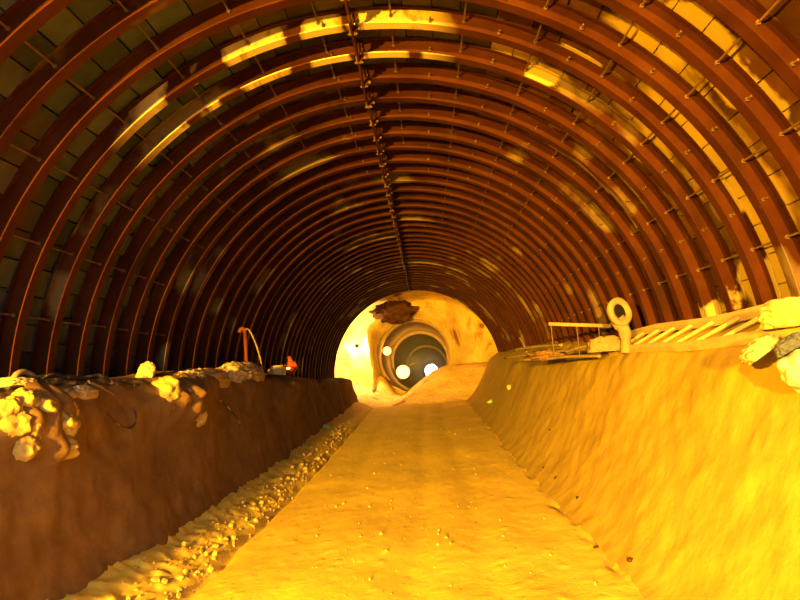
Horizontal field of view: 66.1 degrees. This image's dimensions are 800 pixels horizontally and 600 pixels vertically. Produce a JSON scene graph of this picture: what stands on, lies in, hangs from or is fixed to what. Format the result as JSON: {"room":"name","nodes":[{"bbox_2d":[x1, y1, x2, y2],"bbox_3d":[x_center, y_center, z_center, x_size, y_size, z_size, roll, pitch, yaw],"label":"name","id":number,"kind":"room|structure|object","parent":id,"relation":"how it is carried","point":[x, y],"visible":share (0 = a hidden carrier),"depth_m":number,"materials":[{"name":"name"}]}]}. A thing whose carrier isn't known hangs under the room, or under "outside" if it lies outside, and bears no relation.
{"room":"underground passage","nodes":[
{"label":"underground passage","id":0,"kind":"room"},
{"bbox_2d":[0,0,298,377],"bbox_3d":[-2.333,0.045,9.486,2.106,3.493,27.560,-5,-7,2],"label":"wall","id":1,"kind":"structure","parent":0,"point":[22,61],"depth_m":5.26,"materials":[{"name":"metal"}]},
{"bbox_2d":[185,0,498,174],"bbox_3d":[-0.217,-1.964,9.622,2.495,0.318,27.560,-5,-7,2],"label":"ceiling","id":2,"kind":"structure","parent":0,"point":[226,35],"depth_m":5.78,"materials":[{"name":"brown metal"}]},
{"bbox_2d":[28,29,749,374],"bbox_3d":[-0.245,-0.719,5.461,6.507,3.594,0.553,-5,-7,2],"label":"rib","id":3,"kind":"object","parent":2,"relation":"attached to","point":[708,235],"visible":0.88,"depth_m":5.76,"materials":[{"name":"metal"}]},
{"bbox_2d":[0,0,781,377],"bbox_3d":[-0.265,-0.775,4.964,6.507,3.594,0.553,-5,-7,2],"label":"rib","id":4,"kind":"object","parent":2,"relation":"attached to","point":[750,250],"visible":0.9,"depth_m":5.27,"materials":[{"name":"metal"}]},
{"bbox_2d":[62,57,721,375],"bbox_3d":[-0.225,-0.657,5.956,6.507,3.594,0.553,-5,-7,2],"label":"rib","id":5,"kind":"object","parent":2,"relation":"attached to","point":[698,275],"visible":0.93,"depth_m":6.26,"materials":[{"name":"metal"}]},
{"bbox_2d":[90,82,698,378],"bbox_3d":[-0.204,-0.612,6.454,6.507,3.594,0.553,-5,-7,2],"label":"rib","id":6,"kind":"object","parent":2,"relation":"attached to","point":[647,225],"visible":0.87,"depth_m":6.76,"materials":[{"name":"metal"}]},
{"bbox_2d":[113,102,678,376],"bbox_3d":[-0.184,-0.553,6.950,6.507,3.594,0.553,-5,-7,2],"label":"rib","id":7,"kind":"object","parent":2,"relation":"attached to","point":[655,278],"visible":0.88,"depth_m":7.25,"materials":[{"name":"metal"}]},
{"bbox_2d":[134,120,663,373],"bbox_3d":[-0.159,-0.486,7.445,6.507,3.594,0.553,-5,-7,2],"label":"rib","id":8,"kind":"object","parent":2,"relation":"attached to","point":[628,261],"visible":0.88,"depth_m":7.75,"materials":[{"name":"metal"}]},
{"bbox_2d":[0,0,799,296],"bbox_3d":[-0.295,-0.827,4.468,6.507,3.594,0.553,-5,-7,2],"label":"rib","id":9,"kind":"object","parent":2,"relation":"attached to","point":[771,210],"visible":0.98,"depth_m":4.76,"materials":[{"name":"metal"}]},
{"bbox_2d":[0,0,799,199],"bbox_3d":[-0.321,-0.893,3.973,6.507,3.594,0.553,-5,-7,2],"label":"rib","id":10,"kind":"object","parent":2,"relation":"attached to","point":[773,128],"visible":1,"depth_m":4.21,"materials":[{"name":"metal"}]},
{"bbox_2d":[0,0,799,98],"bbox_3d":[-0.334,-0.938,3.475,6.507,3.594,0.553,-5,-7,2],"label":"rib","id":11,"kind":"object","parent":2,"relation":"attached to","point":[749,19],"visible":1,"depth_m":3.67,"materials":[{"name":"metal"}]},
{"bbox_2d":[168,150,632,370],"bbox_3d":[-0.120,-0.372,8.438,6.507,3.594,0.553,-5,-7,2],"label":"rib","id":12,"kind":"object","parent":2,"relation":"attached to","point":[248,217],"visible":0.78,"depth_m":8.76,"materials":[{"name":"metal"}]},
{"bbox_2d":[182,163,618,369],"bbox_3d":[-0.092,-0.323,8.935,6.507,3.594,0.553,-5,-7,2],"label":"rib","id":13,"kind":"object","parent":2,"relation":"attached to","point":[191,348],"visible":0.69,"depth_m":9.26,"materials":[{"name":"metal"}]},
{"bbox_2d":[153,137,648,370],"bbox_3d":[-0.137,-0.438,7.942,6.507,3.594,0.553,-5,-7,2],"label":"rib","id":14,"kind":"object","parent":2,"relation":"attached to","point":[164,336],"visible":0.87,"depth_m":8.26,"materials":[{"name":"metal"}]},
{"bbox_2d":[195,173,610,367],"bbox_3d":[-0.073,-0.273,9.432,6.507,3.594,0.553,-5,-7,2],"label":"rib","id":15,"kind":"object","parent":2,"relation":"attached to","point":[277,223],"visible":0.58,"depth_m":9.75,"materials":[{"name":"metal"}]},
{"bbox_2d":[207,183,600,367],"bbox_3d":[-0.051,-0.217,9.928,6.507,3.594,0.553,-5,-7,2],"label":"rib","id":16,"kind":"object","parent":2,"relation":"attached to","point":[214,351],"visible":0.66,"depth_m":10.25,"materials":[{"name":"metal"}]},
{"bbox_2d":[218,192,591,366],"bbox_3d":[-0.033,-0.158,10.425,6.507,3.594,0.553,-5,-7,2],"label":"rib","id":17,"kind":"object","parent":2,"relation":"attached to","point":[289,238],"visible":0.56,"depth_m":10.74,"materials":[{"name":"metal"}]},
{"bbox_2d":[228,200,583,362],"bbox_3d":[-0.011,-0.104,10.921,6.507,3.594,0.553,-5,-7,2],"label":"rib","id":18,"kind":"object","parent":2,"relation":"attached to","point":[233,353],"visible":0.55,"depth_m":11.24,"materials":[{"name":"metal"}]},
{"bbox_2d":[237,207,576,361],"bbox_3d":[0.017,-0.035,11.416,6.507,3.594,0.553,-5,-7,2],"label":"rib","id":19,"kind":"object","parent":2,"relation":"attached to","point":[318,237],"visible":0.53,"depth_m":11.75,"materials":[{"name":"metal"}]},
{"bbox_2d":[252,221,563,365],"bbox_3d":[0.071,0.097,12.619,6.507,3.594,0.130,-5,-7,2],"label":"rib","id":20,"kind":"object","parent":2,"relation":"attached to","point":[261,335],"visible":0.48,"depth_m":12.73,"materials":[{"name":"brown metal"}]},
{"bbox_2d":[247,215,569,361],"bbox_3d":[0.030,0.021,11.912,6.507,3.594,0.553,-5,-7,2],"label":"rib","id":21,"kind":"object","parent":2,"relation":"attached to","point":[334,236],"visible":0.54,"depth_m":12.23,"materials":[{"name":"metal"}]},
{"bbox_2d":[265,232,551,372],"bbox_3d":[0.109,0.211,13.612,6.507,3.594,0.130,-5,-7,2],"label":"rib","id":22,"kind":"object","parent":2,"relation":"attached to","point":[333,257],"visible":0.49,"depth_m":13.72,"materials":[{"name":"brown metal"}]},
{"bbox_2d":[259,226,558,373],"bbox_3d":[0.089,0.156,13.115,6.507,3.594,0.130,-5,-7,2],"label":"rib","id":23,"kind":"object","parent":2,"relation":"attached to","point":[349,242],"visible":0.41,"depth_m":13.22,"materials":[{"name":"brown metal"}]},
{"bbox_2d":[271,237,547,365],"bbox_3d":[0.129,0.264,14.108,6.507,3.594,0.130,-5,-7,2],"label":"rib","id":24,"kind":"object","parent":2,"relation":"attached to","point":[325,269],"visible":0.43,"depth_m":14.22,"materials":[{"name":"brown metal"}]},
{"bbox_2d":[277,241,543,364],"bbox_3d":[0.153,0.316,14.605,6.507,3.594,0.130,-5,-7,2],"label":"rib","id":25,"kind":"object","parent":2,"relation":"attached to","point":[324,276],"visible":0.45,"depth_m":14.72,"materials":[{"name":"brown metal"}]},
{"bbox_2d":[282,245,539,366],"bbox_3d":[0.176,0.372,15.101,6.507,3.594,0.130,-5,-7,2],"label":"rib","id":26,"kind":"object","parent":2,"relation":"attached to","point":[323,283],"visible":0.5,"depth_m":15.21,"materials":[{"name":"brown metal"}]},
{"bbox_2d":[286,249,535,375],"bbox_3d":[0.200,0.427,15.598,6.507,3.594,0.130,-5,-7,2],"label":"rib","id":27,"kind":"object","parent":2,"relation":"attached to","point":[293,341],"visible":0.42,"depth_m":15.71,"materials":[{"name":"brown metal"}]},
{"bbox_2d":[295,257,528,376],"bbox_3d":[0.243,0.540,16.590,6.507,3.594,0.130,-5,-7,2],"label":"rib","id":28,"kind":"object","parent":2,"relation":"attached to","point":[339,285],"visible":0.41,"depth_m":16.69,"materials":[{"name":"brown metal"}]},
{"bbox_2d":[291,253,532,376],"bbox_3d":[0.220,0.497,16.093,6.507,3.594,0.130,-5,-7,2],"label":"rib","id":29,"kind":"object","parent":2,"relation":"attached to","point":[405,255],"visible":0.49,"depth_m":16.21,"materials":[{"name":"brown metal"}]},
{"bbox_2d":[299,260,525,377],"bbox_3d":[0.266,0.603,17.086,6.507,3.594,0.130,-5,-7,2],"label":"rib","id":30,"kind":"object","parent":2,"relation":"attached to","point":[353,279],"visible":0.41,"depth_m":17.20,"materials":[{"name":"brown metal"}]},
{"bbox_2d":[306,267,519,377],"bbox_3d":[0.309,0.716,18.079,6.507,3.594,0.100,-5,-7,2],"label":"rib","id":31,"kind":"object","parent":2,"relation":"attached to","point":[401,268],"visible":0.43,"depth_m":18.17,"materials":[{"name":"brown metal"}]},
{"bbox_2d":[303,263,522,377],"bbox_3d":[0.286,0.665,17.582,6.507,3.594,0.100,-5,-7,2],"label":"rib","id":32,"kind":"object","parent":2,"relation":"attached to","point":[349,286],"visible":0.44,"depth_m":17.69,"materials":[{"name":"brown metal"}]},
{"bbox_2d":[309,269,517,377],"bbox_3d":[0.325,0.781,18.574,6.507,3.594,0.100,-5,-7,2],"label":"rib","id":33,"kind":"object","parent":2,"relation":"attached to","point":[344,298],"visible":0.5,"depth_m":18.68,"materials":[{"name":"brown metal"}]},
{"bbox_2d":[312,272,514,378],"bbox_3d":[0.352,0.822,19.072,6.507,3.594,0.100,-5,-7,2],"label":"rib","id":34,"kind":"object","parent":2,"relation":"attached to","point":[399,274],"visible":0.36,"depth_m":19.16,"materials":[{"name":"brown metal"}]},
{"bbox_2d":[315,274,512,379],"bbox_3d":[0.365,0.883,19.568,6.507,3.594,0.100,-5,-7,2],"label":"rib","id":35,"kind":"object","parent":2,"relation":"attached to","point":[408,275],"visible":0.46,"depth_m":19.67,"materials":[{"name":"brown metal"}]},
{"bbox_2d":[318,277,510,379],"bbox_3d":[0.391,0.949,20.063,6.507,3.594,0.100,-5,-7,2],"label":"rib","id":36,"kind":"object","parent":2,"relation":"attached to","point":[403,278],"visible":0.52,"depth_m":20.17,"materials":[{"name":"brown metal"}]},
{"bbox_2d":[321,279,507,378],"bbox_3d":[0.411,0.996,20.561,6.507,3.594,0.100,-5,-7,2],"label":"rib","id":37,"kind":"object","parent":2,"relation":"attached to","point":[382,286],"visible":0.39,"depth_m":20.65,"materials":[{"name":"brown metal"}]},
{"bbox_2d":[323,281,506,378],"bbox_3d":[0.441,1.063,21.056,6.507,3.594,0.100,-5,-7,2],"label":"rib","id":38,"kind":"object","parent":2,"relation":"attached to","point":[409,282],"visible":0.43,"depth_m":21.16,"materials":[{"name":"brown metal"}]},
{"bbox_2d":[326,284,504,378],"bbox_3d":[0.459,1.120,21.552,6.507,3.594,0.100,-5,-7,2],"label":"rib","id":39,"kind":"object","parent":2,"relation":"attached to","point":[390,288],"visible":0.37,"depth_m":21.65,"materials":[{"name":"brown metal"}]},
{"bbox_2d":[328,286,502,377],"bbox_3d":[0.482,1.172,22.049,6.507,3.594,0.100,-5,-7,2],"label":"rib","id":40,"kind":"object","parent":2,"relation":"attached to","point":[374,297],"visible":0.46,"depth_m":22.14,"materials":[{"name":"brown metal"}]},
{"bbox_2d":[331,287,500,377],"bbox_3d":[0.505,1.218,22.546,6.507,3.594,0.100,-5,-7,2],"label":"rib","id":41,"kind":"object","parent":2,"relation":"attached to","point":[365,305],"visible":0.39,"depth_m":22.64,"materials":[{"name":"brown metal"}]},
{"bbox_2d":[333,289,499,377],"bbox_3d":[0.522,1.274,23.043,6.507,3.594,0.100,-5,-7,2],"label":"rib","id":42,"kind":"object","parent":2,"relation":"attached to","point":[371,303],"visible":0.36,"depth_m":23.14,"materials":[{"name":"brown metal"}]},
{"bbox_2d":[47,400,643,599],"bbox_3d":[-0.476,1.305,-0.682,4.290,0.814,47.700,-5,-7,2],"label":"floor","id":43,"kind":"structure","parent":0,"point":[278,559],"depth_m":6.45,"materials":[{"name":"soil"}]},
{"bbox_2d":[0,370,358,599],"bbox_3d":[-2.923,0.982,-0.537,1.424,2.132,47.700,-5,-7,2],"label":"bank","id":44,"kind":"object","parent":43,"relation":"on","point":[63,522],"visible":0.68,"depth_m":5.55,"materials":[{"name":"soil"}]},
{"bbox_2d":[0,395,22,416],"bbox_3d":[-2.592,0.713,4.070,0.170,0.163,0.195,-5,-7,2],"label":"clod","id":45,"kind":"object","parent":44,"relation":"on","point":[11,405],"visible":0.88,"depth_m":4.02,"materials":[{"name":"soil"}]},
{"bbox_2d":[0,408,32,437],"bbox_3d":[-2.584,0.821,4.093,0.230,0.213,0.241,-8,-7,27],"label":"clod","id":46,"kind":"object","parent":44,"relation":"on","point":[19,424],"visible":0.77,"depth_m":4.04,"materials":[{"name":"soil"}]},
{"bbox_2d":[0,377,37,386],"bbox_3d":[-2.799,0.601,4.411,0.319,0.092,0.333,-5,-7,-1],"label":"rock","id":47,"kind":"object","parent":44,"relation":"on","point":[5,381],"visible":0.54,"depth_m":4.33,"materials":[{"name":"stone"}]},
{"bbox_2d":[11,369,36,376],"bbox_3d":[-2.759,0.575,4.538,0.044,0.131,0.352,-5,-7,2],"label":"hose","id":48,"kind":"object","parent":44,"relation":"on","point":[20,372],"visible":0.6,"depth_m":4.49,"materials":[{"name":"rubber"}]},
{"bbox_2d":[11,387,40,407],"bbox_3d":[-2.607,0.705,4.238,0.240,0.207,0.237,-5,-7,2],"label":"clod","id":49,"kind":"object","parent":44,"relation":"on","point":[28,398],"visible":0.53,"depth_m":4.18,"materials":[{"name":"brown soil"}]},
{"bbox_2d":[12,436,41,461],"bbox_3d":[-2.536,0.997,4.141,0.218,0.180,0.198,-5,-7,2],"label":"clod","id":50,"kind":"object","parent":44,"relation":"on","point":[26,448],"visible":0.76,"depth_m":4.08,"materials":[{"name":"beige stone"}]},
{"bbox_2d":[31,423,41,439],"bbox_3d":[-2.557,0.885,4.227,0.226,0.206,0.246,-2,-7,-26],"label":"clod","id":51,"kind":"object","parent":44,"relation":"on","point":[35,430],"visible":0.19,"depth_m":4.16,"materials":[{"name":"soil"}]},
{"bbox_2d":[36,394,58,412],"bbox_3d":[-2.587,0.781,4.380,0.278,0.247,0.276,0,-8,-35],"label":"clod","id":52,"kind":"object","parent":44,"relation":"on","point":[47,404],"visible":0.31,"depth_m":4.32,"materials":[{"name":"beige stone"}]},
{"bbox_2d":[40,373,64,378],"bbox_3d":[-2.688,0.653,4.944,0.026,0.137,0.717,-5,-7,2],"label":"hose","id":53,"kind":"object","parent":44,"relation":"on","point":[49,374],"visible":0.47,"depth_m":4.76,"materials":[{"name":"brown rubber"}]},
{"bbox_2d":[34,387,80,398],"bbox_3d":[-2.620,0.705,4.553,0.143,0.118,0.936,-5,-7,2],"label":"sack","id":54,"kind":"object","parent":44,"relation":"on","point":[70,391],"visible":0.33,"depth_m":4.78,"materials":[{"name":"brown fabric"}]},
{"bbox_2d":[28,373,110,380],"bbox_3d":[-2.714,0.655,5.051,0.044,0.109,1.381,-5,-7,2],"label":"hose","id":55,"kind":"object","parent":44,"relation":"on","point":[88,377],"visible":0.42,"depth_m":5.17,"materials":[{"name":"black rubber"}]},
{"bbox_2d":[0,378,140,391],"bbox_3d":[-2.630,0.752,5.500,0.052,0.132,2.867,-5,-7,2],"label":"hose","id":56,"kind":"object","parent":44,"relation":"on","point":[54,381],"visible":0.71,"depth_m":4.97,"materials":[{"name":"black rubber"}]},
{"bbox_2d":[62,411,80,436],"bbox_3d":[-2.544,0.928,4.567,0.323,0.273,0.304,-3,-7,-15],"label":"clod","id":57,"kind":"object","parent":44,"relation":"on","point":[70,423],"visible":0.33,"depth_m":4.51,"materials":[{"name":"orange soil"}]},
{"bbox_2d":[64,436,79,459],"bbox_3d":[-2.506,1.091,4.541,0.236,0.236,0.244,2,-9,-44],"label":"clod","id":58,"kind":"object","parent":44,"relation":"on","point":[74,452],"visible":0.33,"depth_m":4.53,"materials":[{"name":"brown soil"}]},
{"bbox_2d":[73,400,79,415],"bbox_3d":[-2.556,0.843,4.678,0.199,0.184,0.212,-5,-7,2],"label":"clod","id":59,"kind":"object","parent":44,"relation":"on","point":[76,406],"visible":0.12,"depth_m":4.71,"materials":[{"name":"brown soil"}]},
{"bbox_2d":[73,385,98,399],"bbox_3d":[-2.606,0.761,5.073,0.135,0.123,0.458,-4,-7,-3],"label":"rock","id":60,"kind":"object","parent":44,"relation":"on","point":[87,392],"visible":0.83,"depth_m":5.01,"materials":[{"name":"stone"}]},
{"bbox_2d":[87,380,114,394],"bbox_3d":[-2.612,0.775,5.374,0.032,0.156,0.418,-5,-7,2],"label":"cable","id":61,"kind":"object","parent":44,"relation":"on","point":[89,382],"visible":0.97,"depth_m":5.33,"materials":[{"name":"rubber"}]},
{"bbox_2d":[72,375,135,380],"bbox_3d":[-2.755,0.709,5.472,0.040,0.096,1.908,-5,-7,2],"label":"hose","id":62,"kind":"object","parent":44,"relation":"on","point":[113,378],"visible":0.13,"depth_m":5.96,"materials":[{"name":"black rubber"}]},
{"bbox_2d":[98,396,136,428],"bbox_3d":[-2.523,1.008,5.530,0.043,0.323,0.609,-5,-7,5],"label":"cable","id":63,"kind":"object","parent":44,"relation":"on","point":[111,418],"visible":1,"depth_m":5.56,"materials":[{"name":"black rubber"}]},
{"bbox_2d":[135,361,155,377],"bbox_3d":[-2.698,0.760,6.521,0.211,0.219,0.203,-3,-7,-13],"label":"rock","id":64,"kind":"object","parent":44,"relation":"on","point":[147,369],"visible":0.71,"depth_m":6.45,"materials":[{"name":"beige stone"}]},
{"bbox_2d":[151,375,180,409],"bbox_3d":[-2.521,0.998,6.502,0.429,0.384,0.436,-5,-7,2],"label":"clod","id":65,"kind":"object","parent":44,"relation":"on","point":[169,388],"visible":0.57,"depth_m":6.39,"materials":[{"name":"soil"}]},
{"bbox_2d":[195,410,207,426],"bbox_3d":[-2.421,1.341,7.166,0.329,0.318,0.352,-5,-7,2],"label":"clod","id":66,"kind":"object","parent":44,"relation":"on","point":[201,420],"visible":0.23,"depth_m":7.14,"materials":[{"name":"brown soil"}]},
{"bbox_2d":[177,368,230,387],"bbox_3d":[-2.551,1.020,7.982,0.311,0.278,2.312,-5,-7,-1],"label":"rock","id":67,"kind":"object","parent":44,"relation":"on","point":[224,380],"visible":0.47,"depth_m":7.97,"materials":[{"name":"stone"}]},
{"bbox_2d":[218,398,240,425],"bbox_3d":[-2.412,1.380,8.036,0.032,0.674,1.719,-5,-7,5],"label":"cable","id":68,"kind":"object","parent":44,"relation":"on","point":[218,398],"visible":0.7,"depth_m":8.57,"materials":[{"name":"black rubber"}]},
{"bbox_2d":[216,361,264,382],"bbox_3d":[-2.545,1.152,9.779,0.496,0.331,2.179,-5,-7,2],"label":"heap","id":69,"kind":"object","parent":44,"relation":"on","point":[237,372],"visible":0.59,"depth_m":9.35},
{"bbox_2d":[237,327,262,367],"bbox_3d":[-2.596,0.879,10.640,0.399,0.853,0.076,-4,-7,-3],"label":"standpipe","id":70,"kind":"object","parent":44,"relation":"on","point":[240,329],"visible":0.87,"depth_m":10.64,"materials":[{"name":"metal"}]},
{"bbox_2d":[268,365,285,374],"bbox_3d":[-2.491,1.478,12.461,0.372,0.323,0.416,-3,-7,-16],"label":"bag","id":71,"kind":"object","parent":44,"relation":"on","point":[275,369],"visible":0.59,"depth_m":12.29,"materials":[{"name":"grey fabric"}]},
{"bbox_2d":[284,356,296,374],"bbox_3d":[-2.439,1.466,13.747,0.290,0.430,0.309,-1,-8,-28],"label":"warning lamp","id":72,"kind":"object","parent":44,"relation":"on","point":[291,366],"visible":0.95,"depth_m":13.66,"materials":[{"name":"orange plastic"}]},
{"bbox_2d":[466,320,799,599],"bbox_3d":[2.107,0.367,-0.688,1.721,2.189,47.700,-5,-7,2],"label":"bank","id":73,"kind":"object","parent":43,"relation":"on","point":[685,465],"visible":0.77,"depth_m":4.92,"materials":[{"name":"beige soil"}]},
{"bbox_2d":[519,337,527,352],"bbox_3d":[2.336,0.848,11.637,0.040,0.322,0.520,-5,-7,-1],"label":"rod","id":74,"kind":"object","parent":73,"relation":"on","point":[521,340],"visible":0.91,"depth_m":11.61,"materials":[{"name":"metal"}]},
{"bbox_2d":[514,344,562,350],"bbox_3d":[2.300,0.802,10.385,0.040,0.073,2.046,-4,-7,-10],"label":"rod","id":75,"kind":"object","parent":73,"relation":"on","point":[547,345],"visible":0.97,"depth_m":10.25,"materials":[{"name":"metal"}]},
{"bbox_2d":[504,348,587,358],"bbox_3d":[2.290,0.839,9.677,0.040,0.066,4.459,-4,-7,-7],"label":"rod","id":76,"kind":"object","parent":73,"relation":"on","point":[582,349],"visible":0.48,"depth_m":9.17,"materials":[{"name":"metal"}]},
{"bbox_2d":[523,349,568,361],"bbox_3d":[2.209,0.840,9.479,0.771,0.171,0.961,-5,-7,2],"label":"heap","id":77,"kind":"object","parent":73,"relation":"on","point":[537,355],"visible":0.76,"depth_m":9.20,"materials":[{"name":"soil"}]},
{"bbox_2d":[539,354,600,360],"bbox_3d":[2.313,0.800,8.521,0.040,0.067,1.756,-3,-7,-12],"label":"rod","id":78,"kind":"object","parent":73,"relation":"on","point":[593,355],"visible":0.92,"depth_m":8.26,"materials":[{"name":"metal"}]},
{"bbox_2d":[565,345,587,352],"bbox_3d":[2.424,0.651,8.232,0.040,0.086,0.926,-3,-7,-11],"label":"rod","id":79,"kind":"object","parent":73,"relation":"on","point":[582,346],"visible":0.63,"depth_m":8.34,"materials":[{"name":"metal"}]},
{"bbox_2d":[549,322,610,355],"bbox_3d":[2.465,0.527,8.370,0.813,0.532,0.052,-7,-7,20],"label":"trestle","id":80,"kind":"object","parent":73,"relation":"on","point":[551,324],"visible":0.82,"depth_m":8.38,"materials":[{"name":"wood"}]},
{"bbox_2d":[587,335,620,352],"bbox_3d":[2.473,0.525,7.394,0.467,0.186,0.411,-5,-7,2],"label":"sack","id":81,"kind":"object","parent":73,"relation":"on","point":[611,342],"visible":0.84,"depth_m":7.22,"materials":[{"name":"fabric"}]},
{"bbox_2d":[606,297,631,353],"bbox_3d":[2.534,0.298,7.122,0.300,0.659,0.194,-3,-7,-14],"label":"pipe fitting","id":82,"kind":"object","parent":73,"relation":"on","point":[618,311],"visible":1,"depth_m":7.06,"materials":[{"name":"metal"}]},
{"bbox_2d":[608,296,799,355],"bbox_3d":[2.721,0.305,5.689,0.344,0.323,4.403,-5,-7,2],"label":"wooden ladder","id":83,"kind":"object","parent":73,"relation":"on","point":[732,338],"visible":0.8,"depth_m":5.40,"materials":[{"name":"wood"}]},
{"bbox_2d":[739,333,779,364],"bbox_3d":[2.281,0.309,3.895,0.247,0.196,0.513,-9,-8,30],"label":"rock","id":84,"kind":"object","parent":73,"relation":"on","point":[760,346],"visible":0.88,"depth_m":3.73,"materials":[{"name":"beige stone"}]},
{"bbox_2d":[757,297,799,329],"bbox_3d":[2.552,0.063,3.862,0.345,0.192,0.692,-4,-7,-9],"label":"sack","id":85,"kind":"object","parent":73,"relation":"on","point":[783,312],"visible":0.94,"depth_m":3.88,"materials":[{"name":"white fabric"}]},
{"bbox_2d":[774,332,799,358],"bbox_3d":[2.329,0.268,3.644,0.197,0.151,0.363,-11,-9,44],"label":"stone","id":86,"kind":"object","parent":73,"relation":"on","point":[785,346],"visible":0.81,"depth_m":3.54,"materials":[{"name":"stone"}]},
{"bbox_2d":[775,349,799,392],"bbox_3d":[2.289,0.403,3.479,0.246,0.254,0.304,-5,-7,2],"label":"stone","id":87,"kind":"object","parent":73,"relation":"on","point":[788,366],"visible":1,"depth_m":3.46,"materials":[{"name":"beige stone"}]},
{"bbox_2d":[335,291,454,376],"bbox_3d":[0.627,3.179,26.546,8.639,8.325,7.375,-5,-7,2],"label":"ceiling","id":88,"kind":"structure","parent":0,"point":[385,299],"depth_m":29.56,"materials":[{"name":"beige concrete"}]},
{"bbox_2d":[335,361,487,408],"bbox_3d":[0.843,3.501,26.744,10.800,2.460,7.560,-5,-7,2],"label":"floor","id":89,"kind":"structure","parent":0,"point":[453,382],"depth_m":25.46,"materials":[{"name":"soil"}]},
{"bbox_2d":[379,317,446,391],"bbox_3d":[2.719,6.485,59.487,5.108,4.685,60.000,-5,-7,2],"label":"wall","id":90,"kind":"structure","parent":0,"point":[423,357],"depth_m":44.73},
{"bbox_2d":[382,345,394,355],"bbox_3d":[-0.546,2.567,31.480,0.697,0.540,0.374,-5,-7,2],"label":"floodlight","id":91,"kind":"object","parent":90,"relation":"attached to","point":[387,350],"visible":1,"depth_m":31.33,"materials":[{"name":"metal"}]},
{"bbox_2d":[396,363,416,378],"bbox_3d":[0.413,4.387,37.999,1.385,0.975,0.669,-4,-7,-4],"label":"floodlight","id":92,"kind":"object","parent":90,"relation":"attached to","point":[402,371],"visible":1,"depth_m":37.70,"materials":[{"name":"glass"}]},
{"bbox_2d":[378,319,450,381],"bbox_3d":[0.701,2.449,30.794,3.799,3.121,0.550,-5,-7,2],"label":"ring","id":93,"kind":"object","parent":90,"relation":"attached to","point":[396,325],"visible":0.49,"depth_m":30.63,"materials":[{"name":"metal"}]},
{"bbox_2d":[391,331,447,380],"bbox_3d":[1.247,3.474,38.688,3.759,3.088,0.700,-5,-7,2],"label":"ring","id":94,"kind":"object","parent":90,"relation":"attached to","point":[438,339],"visible":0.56,"depth_m":38.45,"materials":[{"name":"metal"}]},
{"bbox_2d":[406,345,446,380],"bbox_3d":[2.317,5.479,54.128,3.699,3.039,0.900,-5,-7,2],"label":"ring","id":95,"kind":"object","parent":90,"relation":"attached to","point":[422,346],"visible":0.61,"depth_m":53.80,"materials":[{"name":"metal"}]},
{"bbox_2d":[335,291,497,393],"bbox_3d":[0.624,2.541,28.691,9.800,9.800,2.638,-5,-7,2],"label":"wall","id":96,"kind":"structure","parent":0,"point":[469,340],"depth_m":29.47,"materials":[{"name":"pale concrete"}]},
{"bbox_2d":[368,300,418,323],"bbox_3d":[-0.256,0.583,29.008,2.112,1.183,1.550,-8,-8,29],"label":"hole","id":97,"kind":"object","parent":96,"relation":"attached to","point":[391,312],"visible":1,"depth_m":28.67,"materials":[{"name":"brown soil"}]},
{"bbox_2d":[474,0,799,320],"bbox_3d":[2.200,-0.351,9.332,2.107,3.493,27.560,-5,-7,2],"label":"wall","id":98,"kind":"structure","parent":0,"point":[787,12],"depth_m":4.74,"materials":[{"name":"brown metal"}]},
{"bbox_3d":[-0.383,-1.058,2.483,6.508,3.594,0.553,-5,-7,2],"label":"rib","id":99,"kind":"object","parent":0,"visible":0},
{"bbox_2d":[340,0,409,292],"bbox_3d":[-0.089,-1.495,12.767,0.080,0.077,21.001,-5,-7,2],"label":"conduit","id":100,"kind":"object","parent":99,"relation":"attached to","point":[352,33],"visible":1,"depth_m":6.84,"materials":[{"name":"metal"}]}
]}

